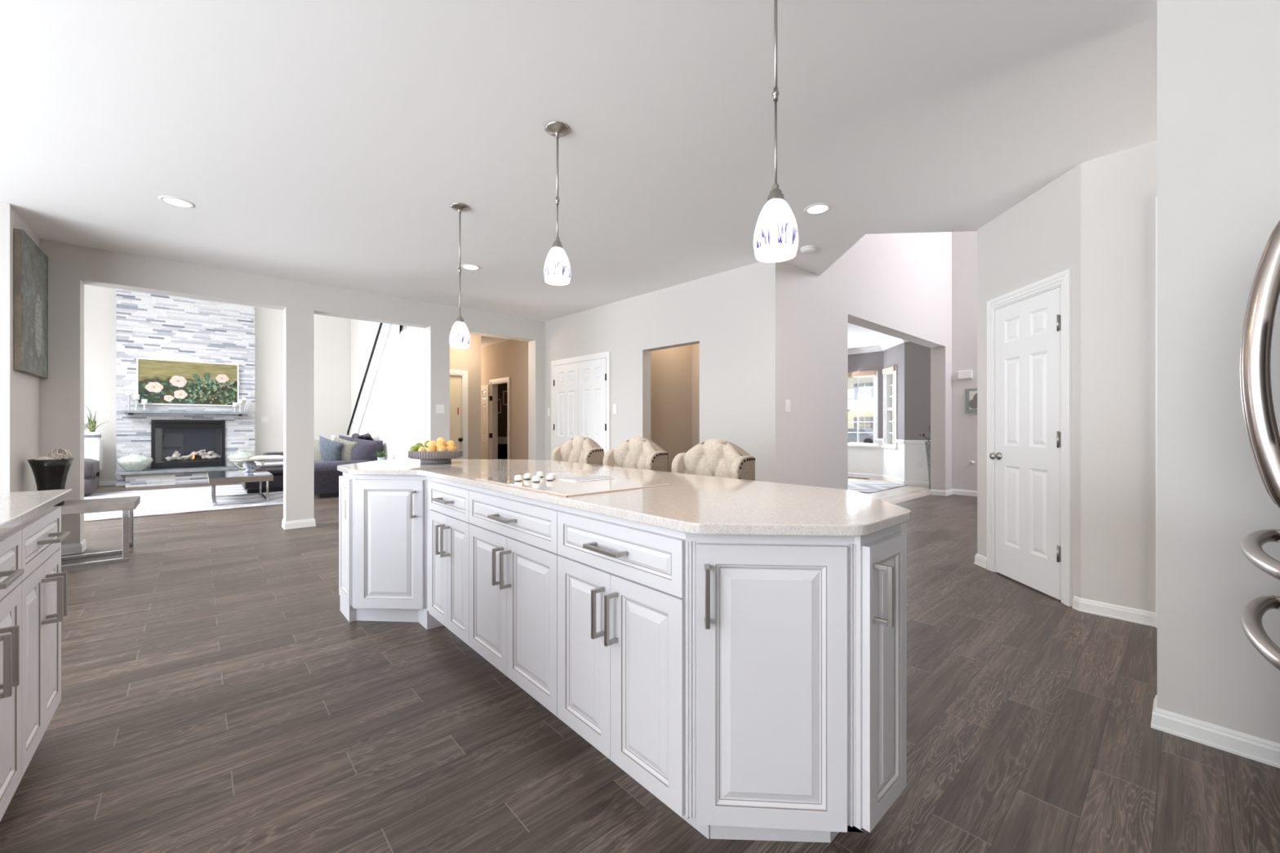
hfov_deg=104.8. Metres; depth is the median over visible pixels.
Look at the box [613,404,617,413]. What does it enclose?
light switch
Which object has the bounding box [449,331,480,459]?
wall
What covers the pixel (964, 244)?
wall
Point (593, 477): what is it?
vent
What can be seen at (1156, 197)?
door frame
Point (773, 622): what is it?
base cabinet
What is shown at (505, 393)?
print
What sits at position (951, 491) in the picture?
baseboard
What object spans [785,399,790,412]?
light switch
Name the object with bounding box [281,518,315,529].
baseboard
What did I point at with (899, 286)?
wall
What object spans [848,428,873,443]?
parked car
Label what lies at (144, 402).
candle
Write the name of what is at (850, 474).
baseboard
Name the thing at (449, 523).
base cabinet
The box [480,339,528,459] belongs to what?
wall
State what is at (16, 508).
countertop
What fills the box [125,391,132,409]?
candle holder
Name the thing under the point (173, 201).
recessed light
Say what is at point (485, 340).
ceiling
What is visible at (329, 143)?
ceiling
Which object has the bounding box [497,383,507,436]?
wall
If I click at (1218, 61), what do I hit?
wall
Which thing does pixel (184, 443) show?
fireplace
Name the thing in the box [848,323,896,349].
ceiling
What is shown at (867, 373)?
rolled shade
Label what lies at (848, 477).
floor vent
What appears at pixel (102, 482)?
baseboard
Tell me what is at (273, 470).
cushion
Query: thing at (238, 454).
vase
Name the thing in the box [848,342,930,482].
wall
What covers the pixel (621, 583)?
base cabinet
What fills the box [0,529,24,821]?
base cabinet
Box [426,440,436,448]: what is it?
fruit
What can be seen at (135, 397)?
candle
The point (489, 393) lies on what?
door
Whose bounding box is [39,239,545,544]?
wall
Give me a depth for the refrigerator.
1.30 m
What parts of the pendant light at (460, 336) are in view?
lamp shade, rod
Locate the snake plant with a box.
[84,411,109,439]
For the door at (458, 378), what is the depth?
7.85 m
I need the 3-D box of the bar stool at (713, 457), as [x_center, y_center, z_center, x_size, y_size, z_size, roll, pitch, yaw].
[0.317,0.606,2.772,0.438,1.071,0.510,0,0,-42]
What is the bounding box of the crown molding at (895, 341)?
[848,337,909,355]
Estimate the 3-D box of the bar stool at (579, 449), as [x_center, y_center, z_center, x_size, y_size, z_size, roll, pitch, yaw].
[-0.596,0.606,3.788,0.438,1.071,0.510,0,0,-42]
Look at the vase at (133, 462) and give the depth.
9.31 m
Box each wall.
[0,201,39,493]
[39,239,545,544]
[84,284,351,481]
[351,319,382,431]
[359,324,424,459]
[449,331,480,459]
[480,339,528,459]
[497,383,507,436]
[545,261,772,482]
[650,343,699,471]
[772,231,951,490]
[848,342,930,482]
[951,231,977,490]
[977,140,1156,612]
[1156,0,1279,743]
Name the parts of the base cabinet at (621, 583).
door, handle, handle, handle, drawer, door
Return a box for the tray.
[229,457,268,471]
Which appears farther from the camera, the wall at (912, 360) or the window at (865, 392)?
the window at (865, 392)
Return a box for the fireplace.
[115,288,254,487]
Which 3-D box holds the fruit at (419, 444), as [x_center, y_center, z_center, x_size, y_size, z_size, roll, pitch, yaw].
[-1.438,0.130,3.210,0.053,0.049,0.048,0,0,29]
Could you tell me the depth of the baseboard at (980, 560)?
4.01 m
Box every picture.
[13,227,48,378]
[497,399,501,413]
[502,391,507,404]
[964,388,977,413]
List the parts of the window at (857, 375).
meeting rail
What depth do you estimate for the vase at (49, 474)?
3.91 m
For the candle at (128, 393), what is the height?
0.090 m
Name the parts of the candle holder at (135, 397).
stem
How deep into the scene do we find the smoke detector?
4.46 m
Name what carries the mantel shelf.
attached to the fireplace
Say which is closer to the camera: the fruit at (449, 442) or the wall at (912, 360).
the fruit at (449, 442)
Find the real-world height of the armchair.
0.930 m
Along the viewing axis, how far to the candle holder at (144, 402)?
9.59 m
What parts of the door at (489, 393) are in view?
frame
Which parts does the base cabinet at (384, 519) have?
panel, door, handle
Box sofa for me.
[314,459,377,497]
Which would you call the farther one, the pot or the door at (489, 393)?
the door at (489, 393)
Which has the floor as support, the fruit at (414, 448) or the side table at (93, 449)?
the side table at (93, 449)
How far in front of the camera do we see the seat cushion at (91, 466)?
7.92 m
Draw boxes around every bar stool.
[551,435,604,465]
[603,436,668,471]
[671,438,755,480]
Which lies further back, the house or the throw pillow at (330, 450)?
the house
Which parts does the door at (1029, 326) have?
knob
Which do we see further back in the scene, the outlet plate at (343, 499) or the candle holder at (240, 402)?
the candle holder at (240, 402)
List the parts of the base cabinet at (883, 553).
handle, door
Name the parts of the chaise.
backrest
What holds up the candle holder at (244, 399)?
on the fireplace
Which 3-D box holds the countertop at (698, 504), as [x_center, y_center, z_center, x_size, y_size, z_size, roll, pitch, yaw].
[-0.532,0.252,2.452,1.236,0.028,3.317,0,0,-42]
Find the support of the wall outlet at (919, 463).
attached to the wall at (912, 360)
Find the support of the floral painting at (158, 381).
attached to the fireplace
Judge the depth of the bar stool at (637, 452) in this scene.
3.33 m
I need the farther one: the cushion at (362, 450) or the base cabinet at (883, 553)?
the cushion at (362, 450)
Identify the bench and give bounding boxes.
[53,496,140,569]
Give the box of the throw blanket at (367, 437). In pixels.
[351,432,373,440]
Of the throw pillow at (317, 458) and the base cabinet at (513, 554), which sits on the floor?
the base cabinet at (513, 554)
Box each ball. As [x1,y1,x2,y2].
[34,456,53,460]
[48,448,71,459]
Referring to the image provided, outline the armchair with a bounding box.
[84,457,99,494]
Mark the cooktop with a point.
(566, 484)
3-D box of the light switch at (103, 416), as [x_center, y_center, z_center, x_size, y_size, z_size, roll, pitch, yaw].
[-10.304,-0.190,9.489,0.120,0.120,0.010,0,0,-42]
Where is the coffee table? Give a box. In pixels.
[207,469,273,506]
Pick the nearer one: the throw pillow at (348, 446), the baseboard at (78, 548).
the baseboard at (78, 548)
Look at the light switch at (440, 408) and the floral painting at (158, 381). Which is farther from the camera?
the floral painting at (158, 381)
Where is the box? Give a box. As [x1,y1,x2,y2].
[957,369,973,379]
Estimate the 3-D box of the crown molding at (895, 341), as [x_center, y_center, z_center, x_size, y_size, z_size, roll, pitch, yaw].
[4.755,-1.702,10.930,0.744,0.115,4.496,0,0,-28]
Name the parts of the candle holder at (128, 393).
stem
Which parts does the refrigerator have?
handle, handle, handle, handle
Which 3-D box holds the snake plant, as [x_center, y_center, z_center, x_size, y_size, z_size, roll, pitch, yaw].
[-10.197,-0.016,9.155,0.478,0.543,0.225,0,0,-20]
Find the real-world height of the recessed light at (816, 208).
0.006 m
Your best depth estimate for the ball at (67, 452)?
4.00 m
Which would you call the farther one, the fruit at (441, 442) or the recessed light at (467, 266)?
the recessed light at (467, 266)
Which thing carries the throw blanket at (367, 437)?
on the cushion at (348, 438)
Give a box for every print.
[497,400,500,412]
[504,391,507,404]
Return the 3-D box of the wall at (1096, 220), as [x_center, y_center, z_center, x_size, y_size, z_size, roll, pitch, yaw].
[3.203,-0.270,2.792,0.626,2.820,2.666,0,0,-26]
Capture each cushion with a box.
[84,457,99,477]
[240,466,283,474]
[338,435,365,441]
[351,437,382,460]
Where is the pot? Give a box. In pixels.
[377,457,384,460]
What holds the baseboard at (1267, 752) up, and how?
attached to the wall at (1218, 61)
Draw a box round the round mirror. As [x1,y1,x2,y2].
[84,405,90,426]
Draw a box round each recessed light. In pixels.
[158,195,195,208]
[460,263,480,270]
[804,202,831,214]
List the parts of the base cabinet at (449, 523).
door, handle, handle, handle, drawer, door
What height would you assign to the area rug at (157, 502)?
0.016 m
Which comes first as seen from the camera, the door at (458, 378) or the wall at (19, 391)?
the wall at (19, 391)
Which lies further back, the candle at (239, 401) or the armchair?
the candle at (239, 401)
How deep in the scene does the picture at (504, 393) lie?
11.73 m
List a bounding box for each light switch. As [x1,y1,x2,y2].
[100,413,109,419]
[261,417,268,422]
[435,404,444,413]
[547,408,550,416]
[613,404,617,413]
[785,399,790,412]
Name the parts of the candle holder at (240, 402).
stem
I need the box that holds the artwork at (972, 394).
[968,391,977,409]
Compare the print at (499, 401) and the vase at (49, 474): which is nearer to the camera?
the vase at (49, 474)
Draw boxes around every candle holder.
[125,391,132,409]
[133,394,139,410]
[141,399,147,410]
[232,402,237,411]
[237,399,243,412]
[242,397,246,412]
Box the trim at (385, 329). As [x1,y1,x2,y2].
[350,323,392,437]
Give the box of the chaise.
[240,451,283,493]
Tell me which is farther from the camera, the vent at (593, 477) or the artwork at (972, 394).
the artwork at (972, 394)
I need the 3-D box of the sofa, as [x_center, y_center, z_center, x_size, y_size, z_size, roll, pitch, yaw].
[-5.511,0.780,8.929,1.020,0.720,2.341,0,0,-42]
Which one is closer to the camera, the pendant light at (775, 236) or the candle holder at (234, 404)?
the pendant light at (775, 236)
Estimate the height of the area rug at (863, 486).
0.014 m
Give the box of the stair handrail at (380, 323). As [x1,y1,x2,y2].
[346,322,382,435]
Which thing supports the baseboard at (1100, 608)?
attached to the wall at (1096, 220)
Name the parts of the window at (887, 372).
frame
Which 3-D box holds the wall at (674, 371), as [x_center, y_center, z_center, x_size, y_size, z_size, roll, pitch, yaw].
[1.039,-0.245,6.218,1.540,2.770,1.860,0,0,-42]
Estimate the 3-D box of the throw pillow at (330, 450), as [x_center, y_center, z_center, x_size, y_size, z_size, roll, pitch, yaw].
[-5.248,0.430,8.352,0.585,0.574,0.211,0,0,12]
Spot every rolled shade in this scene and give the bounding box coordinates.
[848,370,875,377]
[882,365,894,373]
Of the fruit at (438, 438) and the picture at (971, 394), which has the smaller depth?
the fruit at (438, 438)
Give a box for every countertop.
[0,488,71,535]
[337,459,911,536]
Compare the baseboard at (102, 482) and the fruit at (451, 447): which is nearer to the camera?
the fruit at (451, 447)
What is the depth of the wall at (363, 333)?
11.59 m
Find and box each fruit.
[409,445,418,451]
[415,442,423,448]
[417,446,426,451]
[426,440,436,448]
[426,446,435,451]
[435,437,444,442]
[435,440,446,448]
[435,445,446,451]
[445,444,455,451]
[446,440,455,446]
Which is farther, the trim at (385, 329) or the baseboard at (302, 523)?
the trim at (385, 329)
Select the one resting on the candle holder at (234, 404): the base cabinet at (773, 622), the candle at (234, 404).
the candle at (234, 404)
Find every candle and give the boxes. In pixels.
[125,391,132,395]
[133,394,139,399]
[141,399,147,404]
[232,402,237,407]
[237,399,243,404]
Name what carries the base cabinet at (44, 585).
on the floor
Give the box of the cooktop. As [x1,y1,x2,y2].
[474,471,672,497]
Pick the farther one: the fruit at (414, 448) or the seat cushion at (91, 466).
the seat cushion at (91, 466)
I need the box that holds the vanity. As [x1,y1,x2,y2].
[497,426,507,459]
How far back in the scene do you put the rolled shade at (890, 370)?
10.28 m
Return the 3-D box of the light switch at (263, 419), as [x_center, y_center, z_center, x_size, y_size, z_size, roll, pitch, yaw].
[-8.482,-0.160,11.127,0.130,0.120,0.010,0,0,-42]
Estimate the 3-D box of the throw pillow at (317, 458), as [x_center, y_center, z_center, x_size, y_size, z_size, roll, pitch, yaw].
[-5.458,0.440,8.406,0.554,0.532,0.196,0,0,12]
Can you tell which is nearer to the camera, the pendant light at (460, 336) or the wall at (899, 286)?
the pendant light at (460, 336)
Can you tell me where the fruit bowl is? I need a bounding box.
[408,448,462,464]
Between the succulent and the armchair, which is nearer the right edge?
the succulent
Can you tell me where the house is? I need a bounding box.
[848,373,894,444]
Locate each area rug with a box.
[84,484,283,521]
[848,480,907,493]
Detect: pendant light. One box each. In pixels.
[448,202,470,348]
[543,120,571,285]
[753,0,799,262]
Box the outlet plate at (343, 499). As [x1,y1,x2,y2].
[342,497,345,519]
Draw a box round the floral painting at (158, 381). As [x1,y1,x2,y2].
[136,357,239,406]
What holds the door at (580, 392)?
in the wall at (729, 313)
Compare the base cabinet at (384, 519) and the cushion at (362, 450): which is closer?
the base cabinet at (384, 519)
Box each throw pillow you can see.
[314,439,324,462]
[319,435,342,461]
[331,435,357,460]
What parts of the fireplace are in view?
firebox frame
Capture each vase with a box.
[26,457,74,506]
[116,453,152,471]
[226,450,255,466]
[920,425,930,489]
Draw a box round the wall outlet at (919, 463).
[917,461,922,467]
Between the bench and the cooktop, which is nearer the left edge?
the bench
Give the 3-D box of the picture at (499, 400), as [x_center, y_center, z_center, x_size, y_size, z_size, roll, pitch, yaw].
[-3.378,-0.480,11.597,0.220,0.340,0.034,0,0,-42]
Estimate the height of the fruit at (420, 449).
0.052 m
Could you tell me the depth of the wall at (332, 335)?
11.17 m
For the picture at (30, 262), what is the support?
attached to the wall at (19, 391)
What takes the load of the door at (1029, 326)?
in the wall at (1096, 220)
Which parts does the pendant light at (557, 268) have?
lamp shade, rod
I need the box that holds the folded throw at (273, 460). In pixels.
[251,455,283,467]
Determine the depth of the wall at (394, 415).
7.96 m
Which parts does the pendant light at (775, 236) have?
rod, lamp shade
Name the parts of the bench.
leg frame, seat, leg frame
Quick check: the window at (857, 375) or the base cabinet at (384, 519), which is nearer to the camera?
the base cabinet at (384, 519)
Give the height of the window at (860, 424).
1.500 m
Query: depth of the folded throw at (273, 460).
8.52 m
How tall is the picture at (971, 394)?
0.400 m
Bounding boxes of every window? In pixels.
[848,370,879,447]
[875,365,930,448]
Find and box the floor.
[0,475,1279,852]
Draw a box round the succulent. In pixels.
[369,451,391,460]
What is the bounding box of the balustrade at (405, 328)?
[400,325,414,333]
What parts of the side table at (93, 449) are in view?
door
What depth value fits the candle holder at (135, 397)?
9.48 m
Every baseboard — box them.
[59,538,86,555]
[98,480,115,485]
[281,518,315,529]
[848,472,928,487]
[930,488,977,496]
[973,553,986,568]
[1071,595,1155,626]
[1151,694,1279,768]
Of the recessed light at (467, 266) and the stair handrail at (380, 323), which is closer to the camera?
the recessed light at (467, 266)
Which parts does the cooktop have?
knob, knob, knob, knob, knob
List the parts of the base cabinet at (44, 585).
door, drawer, door, handle, handle, handle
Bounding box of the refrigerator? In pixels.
[1239,220,1279,671]
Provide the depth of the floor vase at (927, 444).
8.85 m
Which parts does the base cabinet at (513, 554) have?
door, handle, handle, handle, drawer, door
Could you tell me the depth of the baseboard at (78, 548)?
4.41 m
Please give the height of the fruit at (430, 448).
0.054 m
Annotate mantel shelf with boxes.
[121,409,248,414]
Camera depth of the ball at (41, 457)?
3.90 m
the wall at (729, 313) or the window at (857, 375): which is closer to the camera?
the wall at (729, 313)
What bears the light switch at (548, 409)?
attached to the wall at (729, 313)
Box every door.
[449,369,467,459]
[480,377,509,459]
[551,351,610,454]
[986,268,1071,606]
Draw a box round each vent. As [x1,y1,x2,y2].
[557,475,615,482]
[848,476,869,479]
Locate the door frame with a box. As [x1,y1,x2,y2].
[1155,196,1156,627]
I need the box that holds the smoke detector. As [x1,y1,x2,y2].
[800,245,816,253]
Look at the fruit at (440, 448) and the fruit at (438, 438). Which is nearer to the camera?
the fruit at (440, 448)
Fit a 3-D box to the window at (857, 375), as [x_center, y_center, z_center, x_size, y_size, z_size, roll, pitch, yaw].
[4.807,-0.393,11.313,0.185,1.685,1.380,0,0,-42]
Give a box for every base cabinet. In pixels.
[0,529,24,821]
[10,506,70,777]
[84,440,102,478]
[338,472,443,630]
[428,477,488,662]
[469,486,581,736]
[557,506,710,839]
[685,533,864,842]
[830,524,906,842]
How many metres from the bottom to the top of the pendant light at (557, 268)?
0.839 m
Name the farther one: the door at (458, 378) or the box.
the box
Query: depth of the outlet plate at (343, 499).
2.90 m
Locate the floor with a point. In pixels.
(219, 695)
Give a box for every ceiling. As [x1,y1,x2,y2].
[0,0,1156,321]
[480,335,509,347]
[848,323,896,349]
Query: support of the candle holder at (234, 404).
on the fireplace

